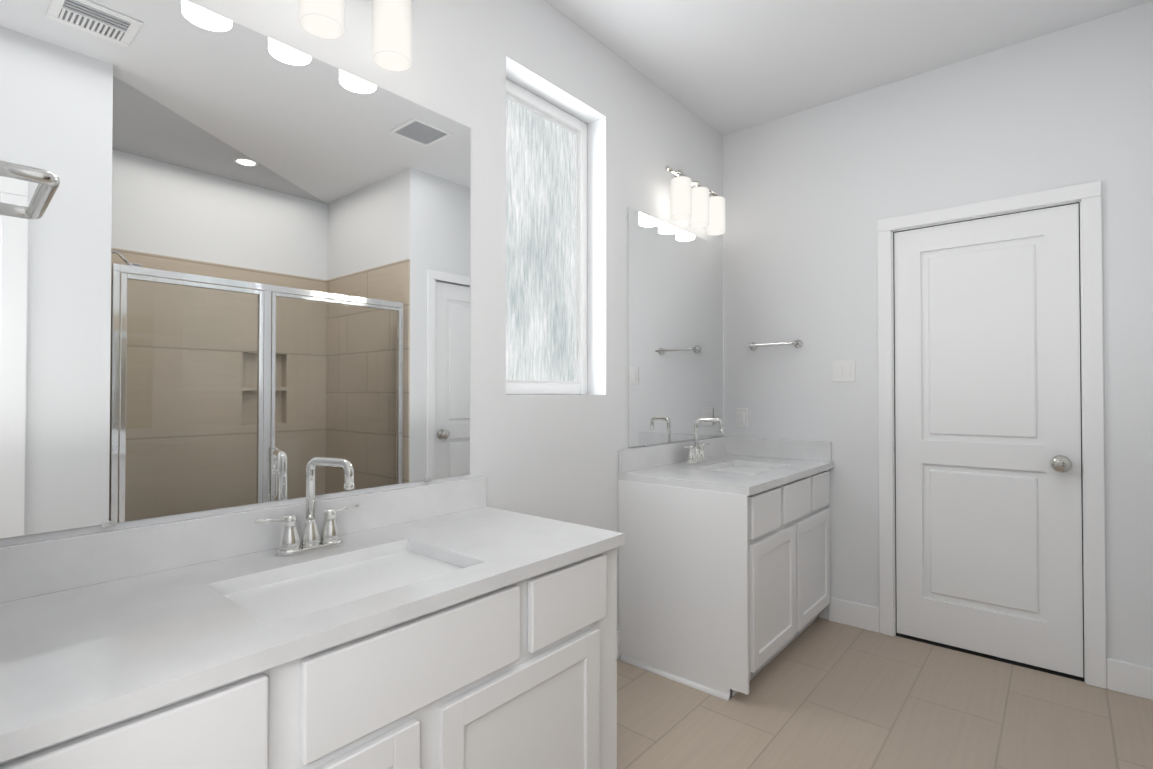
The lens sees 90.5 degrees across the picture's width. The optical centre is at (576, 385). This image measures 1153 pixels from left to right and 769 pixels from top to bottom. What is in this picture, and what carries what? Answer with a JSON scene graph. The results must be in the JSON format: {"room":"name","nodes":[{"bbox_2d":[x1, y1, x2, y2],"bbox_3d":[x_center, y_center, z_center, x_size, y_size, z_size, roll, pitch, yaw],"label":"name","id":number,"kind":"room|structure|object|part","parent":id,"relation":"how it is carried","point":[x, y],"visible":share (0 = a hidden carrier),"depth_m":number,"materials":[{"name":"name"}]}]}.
{"room":"bathroom","nodes":[
{"label":"bathroom","id":0,"kind":"room"},
{"bbox_2d":[0,0,723,630],"bbox_3d":[-0.712,-0.153,1.771,0.250,2.790,5.000,-1,-1,40],"label":"wall","id":1,"kind":"structure","parent":0,"point":[550,456],"depth_m":2.24,"materials":[{"name":"white paint"}]},
{"bbox_2d":[0,629,7,728],"bbox_3d":[-0.915,0.359,0.850,0.583,0.104,0.040,-1,-1,40],"label":"side splash","id":2,"kind":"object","parent":1,"relation":"attached to","point":[3,640],"depth_m":0.82,"materials":[{"name":"white stone"}]},
{"bbox_2d":[0,0,470,538],"bbox_3d":[-0.742,-0.298,1.539,0.008,1.206,1.153,-1,-1,40],"label":"mirror","id":3,"kind":"object","parent":1,"relation":"attached to","point":[234,264],"visible":1,"depth_m":1.38,"materials":[{"name":"silver mirror"}]},
{"bbox_2d":[0,477,486,600],"bbox_3d":[-0.733,0.367,1.531,0.018,0.105,1.270,-1,-1,40],"label":"backsplash","id":4,"kind":"structure","parent":1,"relation":"attached to","point":[28,569],"depth_m":1.30,"materials":[{"name":"white stone"}]},
{"bbox_2d":[299,0,411,71],"bbox_3d":[-0.681,-1.081,1.506,0.154,0.290,0.583,-1,-1,40],"label":"sconce","id":5,"kind":"object","parent":1,"relation":"attached to","point":[391,35],"visible":1,"depth_m":1.60,"materials":[{"name":"white glass"}]},
{"bbox_2d":[506,79,586,394],"bbox_3d":[-0.170,-0.590,2.437,0.065,1.257,0.607,-1,-1,40],"label":"window","id":6,"kind":"structure","parent":1,"relation":"in","point":[546,247],"depth_m":2.47,"materials":[{"name":"white glass"}]},
{"bbox_2d":[628,207,722,446],"bbox_3d":[0.566,-0.271,3.082,0.008,1.144,0.990,-1,-1,40],"label":"mirror","id":7,"kind":"object","parent":1,"relation":"attached to","point":[675,333],"visible":1,"depth_m":3.01,"materials":[{"name":"silver mirror"}]},
{"bbox_2d":[665,166,724,235],"bbox_3d":[0.635,-0.998,3.058,0.154,0.290,0.553,-1,-1,40],"label":"sconce","id":8,"kind":"object","parent":1,"relation":"attached to","point":[697,206],"visible":1,"depth_m":2.99,"materials":[{"name":"white glass"}]},
{"bbox_3d":[0.623,-1.079,3.069,0.123,0.129,0.553,-1,-1,40],"label":"arm","id":9,"kind":"part","parent":8,"relation":"part of"},
{"bbox_2d":[617,597,1152,699],"bbox_3d":[0.056,1.171,1.000,1.900,0.125,4.840,-1,-1,40],"label":"baseboard","id":10,"kind":"structure","parent":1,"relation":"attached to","point":[1130,678],"depth_m":2.35,"materials":[{"name":"white paint"}]},
{"bbox_2d":[545,0,1152,134],"bbox_3d":[0.546,-1.609,0.721,3.550,0.102,5.000,-1,-1,40],"label":"ceiling","id":11,"kind":"structure","parent":0,"point":[724,67],"depth_m":2.54,"materials":[{"name":"white paint"}]},
{"bbox_2d":[617,617,1152,768],"bbox_3d":[0.546,1.280,0.688,3.550,0.100,5.000,-1,-1,40],"label":"floor","id":12,"kind":"structure","parent":0,"point":[825,693],"depth_m":2.15,"materials":[{"name":"tile"}]},
{"bbox_2d":[0,541,623,768],"bbox_3d":[-0.517,0.843,1.328,0.603,0.787,1.293,-1,-1,40],"label":"bathroom vanity","id":13,"kind":"object","parent":12,"relation":"on","point":[457,624],"depth_m":1.12,"materials":[{"name":"white paint"}]},
{"bbox_2d":[0,505,623,748],"bbox_3d":[-0.514,0.433,1.330,0.610,0.032,1.294,-1,-1,40],"label":"countertop","id":14,"kind":"structure","parent":13,"relation":"on","point":[83,653],"depth_m":1.04,"materials":[{"name":"white stone"}]},
{"bbox_2d":[272,457,355,556],"bbox_3d":[-0.642,0.300,1.434,0.171,0.237,0.164,-1,-1,40],"label":"faucet","id":15,"kind":"object","parent":14,"relation":"on","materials":[{"name":"silver metal"}]},
{"bbox_2d":[236,549,455,616],"bbox_3d":[-0.494,0.515,1.275,0.333,0.157,0.493,-1,-1,40],"label":"sink","id":16,"kind":"object","parent":14,"relation":"in","point":[282,595],"depth_m":1.32,"materials":[{"name":"white ceramic"}]},
{"bbox_2d":[618,418,833,700],"bbox_3d":[0.779,0.719,2.838,0.630,1.102,1.105,-1,-1,40],"label":"bathroom vanity","id":17,"kind":"object","parent":12,"relation":"on","point":[724,571],"visible":1,"depth_m":2.48,"materials":[{"name":"white paint"}]},
{"bbox_2d":[684,418,723,463],"bbox_3d":[0.676,0.288,2.988,0.173,0.237,0.269,-1,-1,40],"label":"faucet","id":18,"kind":"object","parent":17,"relation":"on","point":[696,454],"depth_m":3.00,"materials":[{"name":"silver metal"}]},
{"bbox_2d":[723,1,1152,681],"bbox_3d":[2.206,-0.145,2.470,3.300,2.790,0.160,-1,-1,40],"label":"wall","id":19,"kind":"structure","parent":0,"point":[813,195],"depth_m":2.84,"materials":[{"name":"white paint"}]},
{"bbox_2d":[736,408,747,427],"bbox_3d":[0.981,0.191,3.393,0.072,0.115,0.010,-1,-1,40],"label":"electrical outlet plate","id":20,"kind":"object","parent":19,"relation":"attached to","point":[741,417],"visible":1,"depth_m":3.39,"materials":[{"name":"white plastic"}]},
{"bbox_2d":[748,340,802,350],"bbox_3d":[1.113,-0.231,3.238,0.308,0.048,0.082,-1,-1,40],"label":"towel bar","id":21,"kind":"object","parent":19,"relation":"attached to","point":[753,346],"visible":1,"depth_m":3.19,"materials":[{"name":"silver metal"}]},
{"bbox_2d":[832,360,855,381],"bbox_3d":[1.416,-0.078,3.027,0.115,0.115,0.010,-1,-1,40],"label":"switch plate","id":22,"kind":"object","parent":19,"relation":"attached to","point":[843,370],"visible":1,"depth_m":3.03,"materials":[{"name":"white plastic"}]},
{"bbox_3d":[-0.926,-0.164,0.769,0.720,2.790,0.145,-1,-1,40],"label":"wall","id":23,"kind":"structure","parent":0,"visible":0},
{"bbox_2d":[0,160,59,218],"bbox_3d":[-0.707,-0.240,0.707,0.245,0.048,0.090,-1,-1,40],"label":"towel ring","id":24,"kind":"object","parent":23,"relation":"attached to","point":[48,182],"visible":1,"depth_m":0.68,"materials":[{"name":"silver metal"}]},
{"bbox_3d":[1.315,-0.174,-0.052,1.400,2.790,4.840,-1,-1,40],"label":"wall","id":25,"kind":"structure","parent":0,"visible":0},
{"bbox_2d":[894,203,1082,677],"bbox_3d":[1.866,0.231,2.643,0.702,2.017,0.109,-1,-1,40],"label":"door","id":26,"kind":"structure","parent":25,"relation":"in","point":[988,451],"depth_m":2.63,"materials":[{"name":"white paint"}]},
{"bbox_2d":[877,181,1106,688],"bbox_3d":[1.908,0.202,2.694,0.846,2.102,0.158,-1,-1,40],"label":"door frame","id":27,"kind":"structure","parent":25,"relation":"attached to","point":[1087,197],"depth_m":2.40,"materials":[{"name":"white paint"}]}
]}

